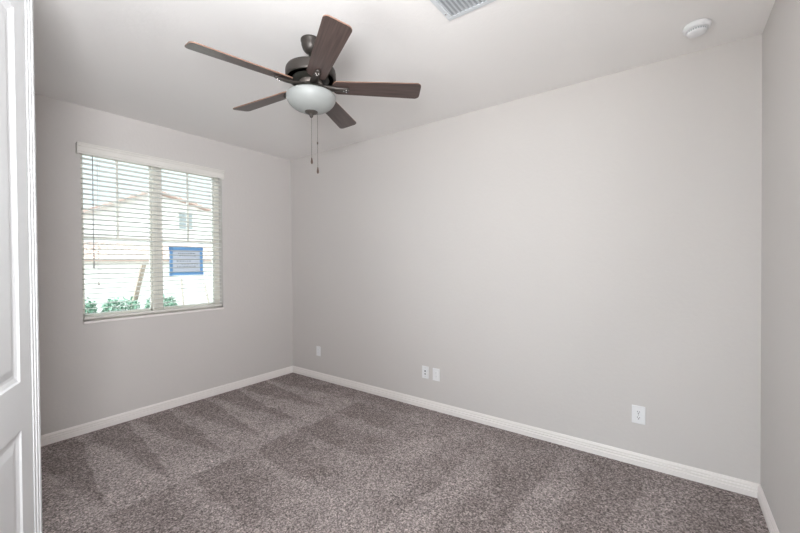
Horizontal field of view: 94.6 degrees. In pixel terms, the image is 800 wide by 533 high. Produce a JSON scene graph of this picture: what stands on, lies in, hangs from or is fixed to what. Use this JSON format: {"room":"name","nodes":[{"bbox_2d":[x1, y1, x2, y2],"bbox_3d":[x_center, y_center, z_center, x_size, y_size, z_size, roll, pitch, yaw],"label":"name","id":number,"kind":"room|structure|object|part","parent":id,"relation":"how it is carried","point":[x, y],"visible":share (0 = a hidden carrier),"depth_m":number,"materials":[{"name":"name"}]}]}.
{"room":"empty bedroom","nodes":[
{"label":"empty bedroom","id":0,"kind":"room"},
{"bbox_2d":[35,94,292,434],"bbox_3d":[-2.393,0.021,3.572,0.150,2.743,3.140,0,1,36],"label":"wall","id":1,"kind":"structure","parent":0,"point":[90,372],"depth_m":3.52,"materials":[{"name":"paint"}]},
{"bbox_2d":[80,154,223,323],"bbox_3d":[-2.352,-0.269,3.604,0.147,1.487,1.201,0,1,36],"label":"window","id":2,"kind":"structure","parent":1,"relation":"in","point":[216,270],"depth_m":3.59,"materials":[{"name":"plastic"}]},
{"bbox_3d":[-2.570,-0.271,3.371,0.033,1.395,0.522,0,1,36],"label":"sash","id":3,"kind":"part","parent":2,"relation":"part of","materials":[{"name":"plastic"}]},
{"bbox_2d":[75,141,224,319],"bbox_3d":[-2.312,-0.295,3.558,0.124,1.472,1.235,0,1,36],"label":"window blind","id":4,"kind":"object","parent":2,"relation":"attached to","point":[80,147],"visible":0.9,"depth_m":3.48,"materials":[{"name":"white plastic"}]},
{"bbox_3d":[-2.592,-0.406,3.171,0.002,1.070,0.002,0,1,36],"label":"lift cord","id":5,"kind":"part","parent":4,"relation":"part of","materials":[{"name":"white fabric"}]},
{"bbox_3d":[-2.611,-0.264,3.211,0.056,1.405,0.002,0,1,36],"label":"ladder cord","id":6,"kind":"part","parent":4,"relation":"part of","materials":[{"name":"white fabric"}]},
{"bbox_3d":[-2.326,0.430,3.597,0.052,0.020,1.177,0,1,36],"label":"rail","id":7,"kind":"part","parent":4,"relation":"part of","materials":[{"name":"white plastic"}]},
{"bbox_3d":[-2.349,-0.270,3.566,0.056,1.405,0.002,0,1,36],"label":"ladder cord","id":8,"kind":"part","parent":4,"relation":"part of","materials":[{"name":"white fabric"}]},
{"bbox_3d":[-2.325,-0.270,3.598,0.056,1.405,0.002,0,1,36],"label":"ladder cord","id":9,"kind":"part","parent":4,"relation":"part of","materials":[{"name":"white fabric"}]},
{"bbox_3d":[-2.034,-0.277,3.992,0.056,1.405,0.002,0,1,36],"label":"ladder cord","id":10,"kind":"part","parent":4,"relation":"part of","materials":[{"name":"white fabric"}]},
{"bbox_3d":[-2.323,0.464,3.595,0.087,0.020,1.199,0,1,36],"label":"sill","id":11,"kind":"part","parent":2,"relation":"part of","materials":[{"name":"paint"}]},
{"bbox_2d":[169,247,203,275],"bbox_3d":[-2.218,-0.052,3.842,0.002,0.302,0.340,0,1,36],"label":"notice","id":12,"kind":"object","parent":2,"relation":"attached to","point":[173,270],"visible":0.78,"depth_m":3.83,"materials":[{"name":"paper"}]},
{"bbox_3d":[-2.210,-0.279,3.858,0.033,1.395,0.520,0,1,36],"label":"sash","id":13,"kind":"part","parent":2,"relation":"part of","materials":[{"name":"plastic"}]},
{"bbox_2d":[41,366,292,446],"bbox_3d":[-2.282,1.351,3.586,0.016,0.083,3.020,0,1,36],"label":"baseboard","id":14,"kind":"structure","parent":1,"relation":"attached to","point":[46,439],"depth_m":3.49,"materials":[{"name":"paint"}]},
{"bbox_2d":[33,0,774,159],"bbox_3d":[-1.382,-1.420,0.291,5.670,0.200,7.420,0,1,36],"label":"ceiling","id":15,"kind":"structure","parent":0,"point":[131,59],"depth_m":2.32,"materials":[{"name":"paint"}]},
{"bbox_2d":[185,14,420,173],"bbox_3d":[-0.565,-0.950,2.207,1.250,0.794,1.267,0,1,36],"label":"ceiling fan","id":16,"kind":"object","parent":15,"relation":"hanging from","point":[312,77],"visible":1,"depth_m":2.12,"materials":[{"name":"brown wood"}]},
{"bbox_3d":[-0.821,-1.066,1.940,0.531,0.006,0.136,-1,14,-42],"label":"blade","id":17,"kind":"part","parent":16,"relation":"part of","materials":[{"name":"brown wood"}]},
{"bbox_3d":[-0.868,-1.071,2.397,0.531,0.006,0.136,0,14,30],"label":"blade","id":18,"kind":"part","parent":16,"relation":"part of","materials":[{"name":"brown wood"}]},
{"bbox_3d":[-0.529,-0.971,2.202,0.289,0.104,0.289,0,1,36],"label":"lamp shade","id":19,"kind":"part","parent":16,"relation":"part of","materials":[{"name":"white glass"}]},
{"bbox_3d":[-0.492,-0.811,2.204,0.007,0.443,0.007,0,1,14],"label":"pull chain","id":20,"kind":"part","parent":16,"relation":"part of","materials":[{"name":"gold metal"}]},
{"bbox_3d":[-0.372,-1.068,1.844,0.136,0.006,0.531,13,-5,-23],"label":"blade","id":21,"kind":"part","parent":16,"relation":"part of","materials":[{"name":"brown wood"}]},
{"bbox_3d":[-0.448,-1.075,2.583,0.136,0.006,0.531,-14,-2,12],"label":"blade","id":22,"kind":"part","parent":16,"relation":"part of","materials":[{"name":"brown wood"}]},
{"bbox_3d":[-0.141,-1.074,2.241,0.531,0.006,0.136,0,-12,-6],"label":"blade","id":23,"kind":"part","parent":16,"relation":"part of","materials":[{"name":"brown wood"}]},
{"bbox_2d":[430,0,495,20],"bbox_3d":[0.333,-1.343,1.808,0.360,0.012,0.275,0,1,36],"label":"ceiling vent","id":24,"kind":"object","parent":15,"relation":"in","point":[451,9],"visible":1,"depth_m":1.91,"materials":[{"name":"metal"}]},
{"bbox_2d":[683,18,711,37],"bbox_3d":[1.675,-1.335,2.085,0.128,0.053,0.128,0,1,36],"label":"smoke detector","id":25,"kind":"object","parent":15,"relation":"attached to","point":[699,27],"visible":1,"depth_m":2.06,"materials":[{"name":"white plastic"}]},
{"bbox_2d":[687,25,706,33],"bbox_3d":[1.675,-1.327,2.085,0.091,0.013,0.091,0,1,36],"label":"vent","id":26,"kind":"object","parent":25,"relation":"attached to","point":[691,29],"depth_m":2.06,"materials":[{"name":"white plastic"}]},
{"bbox_2d":[41,373,769,532],"bbox_3d":[-0.514,1.454,2.321,4.663,0.120,3.200,0,1,36],"label":"floor","id":27,"kind":"structure","parent":0,"point":[291,452],"depth_m":2.43,"materials":[{"name":"carpet"}]},
{"bbox_2d":[291,34,761,483],"bbox_3d":[0.390,0.002,3.543,4.663,2.743,0.120,0,1,36],"label":"wall","id":28,"kind":"structure","parent":0,"point":[570,258],"depth_m":2.80,"materials":[{"name":"paint"}]},
{"bbox_2d":[316,346,320,355],"bbox_3d":[-0.994,1.031,4.501,0.073,0.117,0.009,0,1,36],"label":"wall outlet","id":29,"kind":"object","parent":28,"relation":"attached to","point":[318,348],"visible":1,"depth_m":4.50,"materials":[{"name":"white plastic"}]},
{"bbox_2d":[422,366,428,378],"bbox_3d":[0.245,1.026,3.587,0.074,0.119,0.008,0,1,36],"label":"data plate","id":30,"kind":"object","parent":28,"relation":"attached to","point":[425,370],"visible":1,"depth_m":3.58,"materials":[{"name":"white plastic"}]},
{"bbox_2d":[433,368,439,381],"bbox_3d":[0.343,1.029,3.514,0.077,0.119,0.009,0,1,36],"label":"wall outlet","id":31,"kind":"object","parent":28,"relation":"attached to","point":[436,372],"visible":1,"depth_m":3.51,"materials":[{"name":"white plastic"}]},
{"bbox_2d":[293,366,758,497],"bbox_3d":[0.371,1.333,3.495,4.393,0.083,0.016,0,1,36],"label":"baseboard","id":32,"kind":"structure","parent":28,"relation":"attached to","point":[740,486],"depth_m":2.82,"materials":[{"name":"paint"}]},
{"bbox_2d":[632,405,644,424],"bbox_3d":[1.648,1.024,2.552,0.080,0.125,0.008,0,1,36],"label":"wall outlet","id":33,"kind":"object","parent":28,"relation":"attached to","point":[638,412],"visible":1,"depth_m":2.55,"materials":[{"name":"white plastic"}]},
{"bbox_2d":[760,0,799,532],"bbox_3d":[1.250,0.026,0.883,0.120,2.743,3.140,0,1,36],"label":"wall","id":34,"kind":"structure","parent":0,"point":[780,235],"depth_m":1.78,"materials":[{"name":"paint"}]},
{"bbox_2d":[757,484,778,532],"bbox_3d":[1.240,1.355,0.987,0.016,0.083,3.020,0,1,36],"label":"baseboard","id":35,"kind":"structure","parent":34,"relation":"attached to","point":[771,524],"depth_m":2.00,"materials":[{"name":"paint"}]},
{"label":"outside","id":36,"kind":"structure","parent":0,"visible":0},
{"bbox_3d":[-13.456,1.921,13.720,90.000,0.770,80.000,0,1,36],"label":"ground","id":37,"kind":"structure","parent":36,"visible":0},
{"bbox_2d":[85,297,97,313],"bbox_3d":[-6.055,1.093,6.891,0.705,1.021,0.691,0,1,36],"label":"shrub","id":38,"kind":"object","parent":37,"relation":"on","point":[87,305],"visible":0.06,"depth_m":6.98,"materials":[{"name":"green plant"}]},
{"bbox_2d":[101,296,139,311],"bbox_3d":[-5.658,1.091,7.512,0.692,1.005,0.693,0,1,36],"label":"shrub","id":39,"kind":"object","parent":37,"relation":"on","point":[113,303],"visible":0.27,"depth_m":7.40,"materials":[{"name":"green plant"}]},
{"bbox_2d":[131,265,145,306],"bbox_3d":[-5.761,0.781,8.011,0.085,1.630,0.441,0,1,36],"label":"leaning post","id":40,"kind":"object","parent":37,"relation":"on","point":[138,283],"visible":0.36,"depth_m":8.05,"materials":[{"name":"brown wood"}]},
{"bbox_2d":[83,190,211,312],"bbox_3d":[-13.944,-1.228,26.085,10.521,6.795,22.000,0,1,36],"label":"house","id":41,"kind":"structure","parent":37,"relation":"on","point":[187,281],"depth_m":20.38,"materials":[{"name":"white paint"}]},
{"bbox_3d":[-13.645,-2.919,23.525,0.020,1.070,0.820,0,1,36],"label":"pane","id":42,"kind":"part","parent":41,"relation":"part of","materials":[{"name":"clear glass"}]},
{"bbox_2d":[144,294,177,307],"bbox_3d":[-5.050,1.079,7.845,0.652,1.012,0.663,0,1,36],"label":"shrub","id":43,"kind":"object","parent":37,"relation":"on","point":[169,299],"visible":0.12,"depth_m":7.75,"materials":[{"name":"green plant"}]},
{"bbox_2d":[180,278,184,304],"bbox_3d":[-4.934,0.921,8.424,0.035,1.330,0.120,0,1,36],"label":"stake","id":44,"kind":"object","parent":37,"relation":"on","point":[181,282],"visible":0.36,"depth_m":8.39,"materials":[{"name":"white wood"}]},
{"bbox_2d":[203,282,208,302],"bbox_3d":[-4.586,0.973,8.896,0.035,1.210,0.273,0,1,36],"label":"stake","id":45,"kind":"object","parent":37,"relation":"on","point":[206,292],"visible":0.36,"depth_m":8.83,"materials":[{"name":"white wood"}]},
{"bbox_3d":[-0.489,0.157,0.283,1.680,2.520,0.135,0,1,36],"label":"trim","id":46,"kind":"structure","parent":0,"visible":0},
{"bbox_2d":[0,0,41,532],"bbox_3d":[-1.233,0.181,1.092,0.046,2.440,0.778,-1,1,-30],"label":"door","id":47,"kind":"structure","parent":46,"relation":"attached to","point":[20,424],"depth_m":1.29,"materials":[{"name":"paint"}]},
{"bbox_3d":[-1.241,-0.244,1.090,0.030,1.300,0.429,-1,1,-29],"label":"panel","id":48,"kind":"part","parent":47,"relation":"part of","materials":[{"name":"paint"}]},
{"bbox_3d":[-1.234,0.871,1.103,0.030,0.590,0.429,-1,1,-29],"label":"panel","id":49,"kind":"part","parent":47,"relation":"part of","materials":[{"name":"paint"}]}
]}

